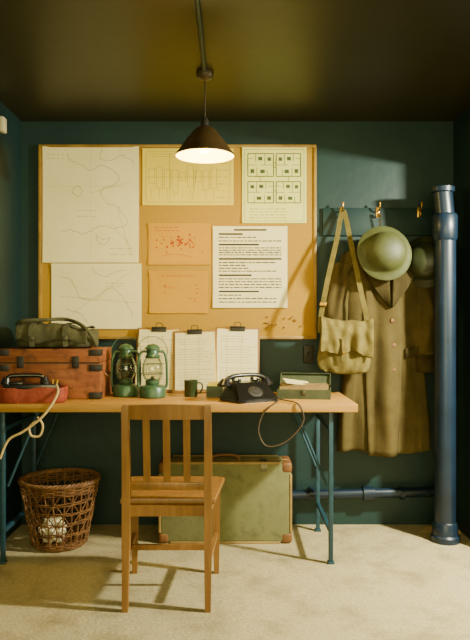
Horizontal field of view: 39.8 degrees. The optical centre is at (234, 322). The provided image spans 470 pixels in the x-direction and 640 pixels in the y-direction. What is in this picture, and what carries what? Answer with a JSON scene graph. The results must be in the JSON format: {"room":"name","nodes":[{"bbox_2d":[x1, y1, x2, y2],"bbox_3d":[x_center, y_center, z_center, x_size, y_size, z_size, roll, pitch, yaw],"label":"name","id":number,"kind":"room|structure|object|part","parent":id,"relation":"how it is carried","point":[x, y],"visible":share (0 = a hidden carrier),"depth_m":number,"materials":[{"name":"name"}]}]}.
{"room":"military command office","nodes":[
{"label":"military command office","id":0,"kind":"room"},
{"bbox_2d":[0,101,21,538],"bbox_3d":[-1.330,0.000,1.270,0.120,2.400,5.200,0,0,0],"label":"wall","id":1,"kind":"structure","parent":0,"point":[10,142],"depth_m":3.68,"materials":[{"name":"paint"}]},
{"bbox_2d":[0,116,6,133],"bbox_3d":[-1.256,-1.070,3.510,0.030,0.080,0.060,0,0,0],"label":"junction box","id":2,"kind":"object","parent":1,"relation":"attached to","point":[3,121],"visible":1,"depth_m":3.48,"materials":[{"name":"beige plastic"}]},
{"bbox_2d":[0,0,469,120],"bbox_3d":[0.015,-1.260,1.270,2.810,0.120,5.400,0,0,0],"label":"ceiling","id":3,"kind":"structure","parent":0,"point":[61,60],"depth_m":2.97,"materials":[{"name":"paint"}]},
{"bbox_2d":[195,0,205,72],"bbox_3d":[-0.129,-1.189,1.260,0.019,0.020,3.600,0,0,0],"label":"conduit","id":4,"kind":"object","parent":3,"relation":"attached to","point":[197,2],"visible":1,"depth_m":2.65,"materials":[{"name":"metal"}]},
{"bbox_2d":[175,69,233,162],"bbox_3d":[-0.144,-0.999,3.110,0.282,0.402,0.282,0,0,0],"label":"pendant lamp","id":5,"kind":"object","parent":3,"relation":"hanging from","point":[204,144],"visible":0.99,"depth_m":3.08,"materials":[{"name":"metal"}]},
{"bbox_3d":[-0.144,-0.869,3.110,0.282,0.142,0.282,0,0,0],"label":"lamp shade","id":6,"kind":"part","parent":5,"relation":"part of","materials":[{"name":"metal"}]},
{"bbox_3d":[-0.144,-0.853,3.110,0.058,0.086,0.058,0,0,0],"label":"bulb","id":7,"kind":"part","parent":5,"relation":"part of","materials":[{"name":"white glass"}]},
{"bbox_2d":[0,525,469,639],"bbox_3d":[0.015,1.260,1.270,4.770,0.120,5.400,0,0,0],"label":"floor","id":8,"kind":"structure","parent":0,"point":[384,582],"depth_m":2.93,"materials":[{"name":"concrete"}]},
{"bbox_2d":[17,468,100,551],"bbox_3d":[-0.950,1.013,3.525,0.436,0.366,0.436,0,0,35],"label":"wicker basket","id":9,"kind":"object","parent":8,"relation":"on","point":[70,541],"visible":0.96,"depth_m":3.43,"materials":[{"name":"brown wicker"}]},
{"bbox_2d":[38,517,66,542],"bbox_3d":[-0.977,1.110,3.497,0.150,0.142,0.147,0,0,0],"label":"crumpled paper","id":10,"kind":"object","parent":9,"relation":"on","point":[57,519],"visible":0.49,"depth_m":3.46,"materials":[{"name":"white paper"}]},
{"bbox_2d":[120,404,224,612],"bbox_3d":[-0.285,0.768,2.915,0.470,0.864,0.470,0,0,0],"label":"dining chair","id":11,"kind":"object","parent":8,"relation":"on","point":[145,495],"visible":1,"depth_m":2.72,"materials":[{"name":"brown wood"}]},
{"bbox_3d":[-0.457,0.769,2.724,0.034,0.862,0.074,0,0,0],"label":"leg","id":12,"kind":"part","parent":11,"relation":"part of","materials":[{"name":"brown wood"}]},
{"bbox_3d":[-0.481,0.985,3.120,0.036,0.430,0.036,0,0,0],"label":"leg","id":13,"kind":"part","parent":11,"relation":"part of","materials":[{"name":"brown wood"}]},
{"bbox_3d":[-0.285,0.518,2.712,0.340,0.365,0.063,0,0,0],"label":"backrest","id":14,"kind":"part","parent":11,"relation":"part of","materials":[{"name":"brown wood"}]},
{"bbox_3d":[-0.285,0.755,2.947,0.470,0.026,0.405,0,0,0],"label":"seat","id":15,"kind":"part","parent":11,"relation":"part of","materials":[{"name":"brown wood"}]},
{"bbox_3d":[-0.285,0.790,2.930,0.407,0.045,0.398,0,0,0],"label":"seat rail","id":16,"kind":"part","parent":11,"relation":"part of","materials":[{"name":"brown wood"}]},
{"bbox_3d":[-0.113,0.769,2.724,0.034,0.862,0.074,0,0,0],"label":"leg","id":17,"kind":"part","parent":11,"relation":"part of","materials":[{"name":"brown wood"}]},
{"bbox_3d":[-0.089,0.985,3.120,0.036,0.430,0.036,0,0,0],"label":"leg","id":18,"kind":"part","parent":11,"relation":"part of","materials":[{"name":"brown wood"}]},
{"bbox_2d":[0,392,357,563],"bbox_3d":[-0.325,0.800,3.485,1.862,0.800,0.570,0,0,0],"label":"folding table","id":19,"kind":"object","parent":8,"relation":"on","point":[338,402],"visible":0.79,"depth_m":3.25,"materials":[{"name":"brown wood"}]},
{"bbox_3d":[-1.158,0.820,3.245,0.034,0.760,0.034,0,0,0],"label":"leg","id":20,"kind":"part","parent":19,"relation":"part of","materials":[{"name":"blue paint"}]},
{"bbox_2d":[0,373,67,458],"bbox_3d":[-1.019,0.459,3.266,0.329,0.407,0.203,0,0,-3],"label":"telephone","id":21,"kind":"object","parent":19,"relation":"on","point":[44,391],"visible":1,"depth_m":3.23,"materials":[{"name":"red plastic"}]},
{"bbox_3d":[-1.158,0.820,3.750,0.034,0.760,0.034,0,0,0],"label":"leg","id":22,"kind":"part","parent":19,"relation":"part of","materials":[{"name":"blue paint"}]},
{"bbox_2d":[0,347,111,398],"bbox_3d":[-0.967,0.268,3.560,0.558,0.263,0.334,0,0,0],"label":"suitcase","id":23,"kind":"object","parent":19,"relation":"on","point":[85,371],"visible":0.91,"depth_m":3.40,"materials":[{"name":"brown wood"}]},
{"bbox_3d":[-1.214,0.155,3.424,0.064,0.034,0.046,0,0,0],"label":"corner plate","id":24,"kind":"part","parent":23,"relation":"part of","materials":[{"name":"black metal"}]},
{"bbox_3d":[-1.214,0.235,3.424,0.064,0.034,0.046,0,0,0],"label":"corner plate","id":25,"kind":"part","parent":23,"relation":"part of","materials":[{"name":"black metal"}]},
{"bbox_3d":[-0.974,0.295,3.403,0.260,0.090,0.004,0,0,0],"label":"panel","id":26,"kind":"part","parent":23,"relation":"part of","materials":[{"name":"brown wood"}]},
{"bbox_3d":[-0.974,0.172,3.565,0.539,0.071,0.324,0,0,0],"label":"lid","id":27,"kind":"part","parent":23,"relation":"part of","materials":[{"name":"brown wood"}]},
{"bbox_2d":[15,317,98,347],"bbox_3d":[-0.956,0.051,3.536,0.451,0.164,0.309,0,0,0],"label":"haversack","id":28,"kind":"object","parent":23,"relation":"on","point":[32,332],"visible":1,"depth_m":3.42,"materials":[{"name":"fabric"}]},
{"bbox_3d":[-0.734,0.155,3.424,0.064,0.034,0.046,0,0,0],"label":"corner plate","id":29,"kind":"part","parent":23,"relation":"part of","materials":[{"name":"black metal"}]},
{"bbox_3d":[-0.734,0.235,3.424,0.064,0.034,0.046,0,0,0],"label":"corner plate","id":30,"kind":"part","parent":23,"relation":"part of","materials":[{"name":"black metal"}]},
{"bbox_3d":[-0.734,0.380,3.424,0.064,0.034,0.046,0,0,0],"label":"corner plate","id":31,"kind":"part","parent":23,"relation":"part of","materials":[{"name":"black metal"}]},
{"bbox_2d":[110,337,141,396],"bbox_3d":[-0.597,0.237,3.560,0.141,0.325,0.141,0,0,45],"label":"hurricane lantern","id":32,"kind":"object","parent":19,"relation":"on","point":[125,365],"visible":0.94,"depth_m":3.52,"materials":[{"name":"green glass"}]},
{"bbox_3d":[-0.597,0.248,3.560,0.111,0.120,0.111,0,0,-6],"label":"glass globe","id":33,"kind":"part","parent":32,"relation":"part of"},
{"bbox_3d":[-0.597,0.366,3.560,0.141,0.068,0.141,0,0,-6],"label":"fuel tank","id":34,"kind":"part","parent":32,"relation":"part of","materials":[{"name":"green metal"}]},
{"bbox_3d":[-0.597,0.311,3.560,0.073,0.049,0.073,0,0,-6],"label":"burner","id":35,"kind":"part","parent":32,"relation":"part of","materials":[{"name":"green metal"}]},
{"bbox_3d":[-0.598,0.131,3.573,0.164,0.112,0.029,0,0,-6],"label":"bail handle","id":36,"kind":"part","parent":32,"relation":"part of","materials":[{"name":"green metal"}]},
{"bbox_2d":[137,336,167,398],"bbox_3d":[-0.444,0.236,3.500,0.142,0.328,0.142,0,0,39],"label":"hurricane lantern","id":37,"kind":"object","parent":19,"relation":"on","point":[152,368],"visible":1,"depth_m":3.46,"materials":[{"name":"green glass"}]},
{"bbox_3d":[-0.444,0.247,3.500,0.112,0.121,0.112,0,0,-11],"label":"glass globe","id":38,"kind":"part","parent":37,"relation":"part of"},
{"bbox_3d":[-0.444,0.365,3.500,0.143,0.069,0.143,0,0,-11],"label":"fuel tank","id":39,"kind":"part","parent":37,"relation":"part of","materials":[{"name":"green metal"}]},
{"bbox_3d":[-0.444,0.310,3.500,0.073,0.050,0.073,0,0,-11],"label":"burner","id":40,"kind":"part","parent":37,"relation":"part of","materials":[{"name":"green metal"}]},
{"bbox_3d":[-0.447,0.128,3.513,0.166,0.113,0.029,0,0,-11],"label":"bail handle","id":41,"kind":"part","parent":37,"relation":"part of","materials":[{"name":"green metal"}]},
{"bbox_2d":[135,323,180,391],"bbox_3d":[-0.447,0.198,3.768,0.260,0.401,0.108,0,0,0],"label":"clipboard","id":42,"kind":"object","parent":19,"relation":"on","point":[166,334],"visible":0.54,"depth_m":3.78,"materials":[{"name":"white paper"}]},
{"bbox_2d":[184,379,202,396],"bbox_3d":[-0.233,0.355,3.535,0.095,0.090,0.078,0,0,34],"label":"mug","id":43,"kind":"object","parent":19,"relation":"on","point":[190,385],"visible":1,"depth_m":3.51,"materials":[{"name":"green ceramic"}]},
{"bbox_2d":[172,325,216,392],"bbox_3d":[-0.232,0.205,3.748,0.262,0.388,0.114,0,0,0],"label":"clipboard","id":44,"kind":"object","parent":19,"relation":"on","point":[194,350],"visible":0.91,"depth_m":3.75,"materials":[{"name":"white paper"}]},
{"bbox_2d":[206,381,223,397],"bbox_3d":[-0.106,0.358,3.510,0.089,0.084,0.069,0,0,7],"label":"box","id":45,"kind":"object","parent":19,"relation":"on","point":[212,390],"visible":0.69,"depth_m":3.48,"materials":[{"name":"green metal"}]},
{"bbox_2d":[215,322,259,380],"bbox_3d":[0.010,0.196,3.765,0.271,0.406,0.108,0,0,0],"label":"clipboard","id":46,"kind":"object","parent":19,"relation":"on","point":[238,347],"visible":0.79,"depth_m":3.77,"materials":[{"name":"white paper"}]},
{"bbox_2d":[217,373,304,446],"bbox_3d":[0.119,0.434,3.276,0.337,0.350,0.389,0,0,-32],"label":"telephone","id":47,"kind":"object","parent":19,"relation":"on","point":[257,390],"visible":1,"depth_m":3.30,"materials":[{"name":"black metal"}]},
{"bbox_3d":[0.229,0.495,3.305,0.231,0.228,0.253,0,0,1],"label":"cord","id":48,"kind":"part","parent":47,"relation":"part of","materials":[{"name":"brown fabric"}]},
{"bbox_2d":[277,373,330,399],"bbox_3d":[0.377,0.339,3.514,0.280,0.123,0.221,0,0,9],"label":"file box","id":49,"kind":"object","parent":19,"relation":"on","point":[317,386],"visible":1,"depth_m":3.44,"materials":[{"name":"metal"}]},
{"bbox_3d":[0.389,0.314,3.587,0.275,0.020,0.086,0,44,9],"label":"lid","id":50,"kind":"part","parent":49,"relation":"part of","materials":[{"name":"green metal"}]},
{"bbox_3d":[0.478,0.820,3.750,0.034,0.760,0.034,0,0,0],"label":"leg","id":51,"kind":"part","parent":19,"relation":"part of","materials":[{"name":"blue paint"}]},
{"bbox_3d":[0.478,0.820,3.245,0.034,0.760,0.034,0,0,0],"label":"leg","id":52,"kind":"part","parent":19,"relation":"part of","materials":[{"name":"blue paint"}]},
{"bbox_2d":[158,453,291,543],"bbox_3d":[-0.053,0.960,3.624,0.728,0.482,0.198,0,0,0],"label":"suitcase","id":53,"kind":"object","parent":8,"relation":"on","point":[256,490],"visible":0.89,"depth_m":3.53,"materials":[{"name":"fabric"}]},
{"bbox_3d":[-0.053,0.740,3.585,0.166,0.042,0.016,0,0,0],"label":"handle","id":54,"kind":"part","parent":53,"relation":"part of","materials":[{"name":"brown leather"}]},
{"bbox_2d":[430,185,459,545],"bbox_3d":[1.157,0.225,3.580,0.157,1.950,0.156,0,0,0],"label":"drain pipe","id":55,"kind":"object","parent":8,"relation":"on","point":[445,219],"visible":1,"depth_m":3.53,"materials":[{"name":"blue metal"}]},
{"bbox_2d":[22,121,452,524],"bbox_3d":[0.015,0.000,3.930,2.810,2.640,0.120,0,0,0],"label":"wall","id":56,"kind":"structure","parent":0,"point":[361,164],"depth_m":3.87,"materials":[{"name":"paint"}]},
{"bbox_2d":[38,144,316,338],"bbox_3d":[-0.340,-0.480,3.854,1.645,1.151,0.030,0,0,0],"label":"notice board","id":57,"kind":"object","parent":56,"relation":"attached to","point":[301,237],"visible":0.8,"depth_m":3.85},
{"bbox_2d":[42,146,138,262],"bbox_3d":[-0.853,-0.700,3.843,0.569,0.686,0.010,0,0,0],"label":"map sheet","id":58,"kind":"object","parent":57,"relation":"attached to","point":[91,194],"visible":1,"depth_m":3.85,"materials":[{"name":"white paper"}]},
{"bbox_2d":[51,263,141,328],"bbox_3d":[-0.819,-0.159,3.842,0.533,0.387,0.010,0,0,0],"label":"map sheet","id":59,"kind":"object","parent":57,"relation":"attached to","point":[98,295],"visible":0.98,"depth_m":3.85,"materials":[{"name":"white paper"}]},
{"bbox_2d":[149,271,207,312],"bbox_3d":[-0.333,-0.183,3.843,0.346,0.250,0.010,0,0,0],"label":"card","id":60,"kind":"object","parent":57,"relation":"attached to","point":[169,291],"visible":1,"depth_m":3.85,"materials":[{"name":"orange paper"}]},
{"bbox_2d":[148,223,210,264],"bbox_3d":[-0.328,-0.468,3.843,0.369,0.245,0.010,0,0,0],"label":"card","id":61,"kind":"object","parent":57,"relation":"attached to","point":[168,243],"visible":1,"depth_m":3.85,"materials":[{"name":"orange paper"}]},
{"bbox_2d":[142,148,233,204],"bbox_3d":[-0.278,-0.864,3.843,0.539,0.337,0.010,0,0,0],"label":"sheet","id":62,"kind":"object","parent":57,"relation":"attached to","point":[168,179],"visible":0.9,"depth_m":3.85,"materials":[{"name":"yellow paper"}]},
{"bbox_2d":[213,226,287,307],"bbox_3d":[0.089,-0.331,3.842,0.441,0.482,0.010,0,0,0],"label":"notice","id":63,"kind":"object","parent":57,"relation":"attached to","point":[250,262],"visible":1,"depth_m":3.84,"materials":[{"name":"white paper"}]},
{"bbox_2d":[242,147,306,222],"bbox_3d":[0.233,-0.814,3.843,0.381,0.448,0.010,0,0,0],"label":"sheet","id":64,"kind":"object","parent":57,"relation":"attached to","point":[274,179],"depth_m":3.85,"materials":[{"name":"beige paper"}]},
{"bbox_2d":[303,345,313,362],"bbox_3d":[0.435,0.185,3.849,0.060,0.105,0.042,0,0,0],"label":"wall switch","id":65,"kind":"object","parent":56,"relation":"attached to","point":[308,350],"visible":1,"depth_m":3.84,"materials":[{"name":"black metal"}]},
{"bbox_2d":[292,486,433,500],"bbox_3d":[0.687,0.999,3.806,1.075,0.082,0.118,0,0,0],"label":"horizontal pipe","id":66,"kind":"object","parent":56,"relation":"attached to","point":[366,492],"visible":0.64,"depth_m":3.79,"materials":[{"name":"metal"}]},
{"bbox_2d":[322,208,434,235],"bbox_3d":[0.885,-0.600,3.859,0.730,0.165,0.020,0,0,0],"label":"rail","id":67,"kind":"object","parent":56,"relation":"attached to","point":[406,221],"visible":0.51,"depth_m":3.85,"materials":[{"name":"paint"}]},
{"bbox_2d":[376,202,380,216],"bbox_3d":[0.845,-0.664,3.816,0.022,0.083,0.065,0,0,0],"label":"coat hook","id":68,"kind":"object","parent":67,"relation":"attached to","point":[377,208],"visible":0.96,"depth_m":3.84,"materials":[{"name":"gold metal"}]},
{"bbox_2d":[324,212,433,456],"bbox_3d":[0.843,0.054,3.760,0.678,1.406,0.209,0,0,5],"label":"greatcoat","id":69,"kind":"object","parent":68,"relation":"hanging from","point":[392,418],"visible":0.61,"depth_m":3.72,"materials":[{"name":"fabric"}]},
{"bbox_2d":[409,236,433,287],"bbox_3d":[1.076,-0.349,3.671,0.298,0.297,0.129,0,0,21],"label":"helmet","id":70,"kind":"object","parent":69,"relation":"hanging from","point":[421,266],"visible":0.56,"depth_m":3.64,"materials":[{"name":"paint"}]},
{"bbox_2d":[357,226,411,279],"bbox_3d":[0.840,-0.390,3.583,0.314,0.309,0.146,0,0,-8],"label":"helmet","id":71,"kind":"object","parent":68,"relation":"hanging from","point":[383,252],"visible":1,"depth_m":3.57,"materials":[{"name":"paint"}]},
{"bbox_2d":[417,202,422,216],"bbox_3d":[1.090,-0.664,3.816,0.022,0.083,0.065,0,0,0],"label":"coat hook","id":72,"kind":"object","parent":67,"relation":"attached to","point":[419,209],"visible":1,"depth_m":3.84,"materials":[{"name":"gold metal"}]},
{"bbox_3d":[0.630,-0.664,3.816,0.022,0.083,0.065,0,0,0],"label":"coat hook","id":73,"kind":"object","parent":67,"relation":"attached to","visible":0},
{"bbox_2d":[317,209,373,373],"bbox_3d":[0.611,-0.190,3.670,0.309,0.950,0.288,0,0,0],"label":"shoulder bag","id":74,"kind":"object","parent":73,"relation":"hanging from","point":[345,347],"visible":1,"depth_m":3.57,"materials":[{"name":"beige fabric"}]},
{"bbox_2d":[453,107,469,538],"bbox_3d":[1.360,0.000,1.270,0.120,2.400,5.200,0,0,0],"label":"wall","id":75,"kind":"structure","parent":0,"point":[461,125],"depth_m":3.70,"materials":[{"name":"paint"}]}
]}

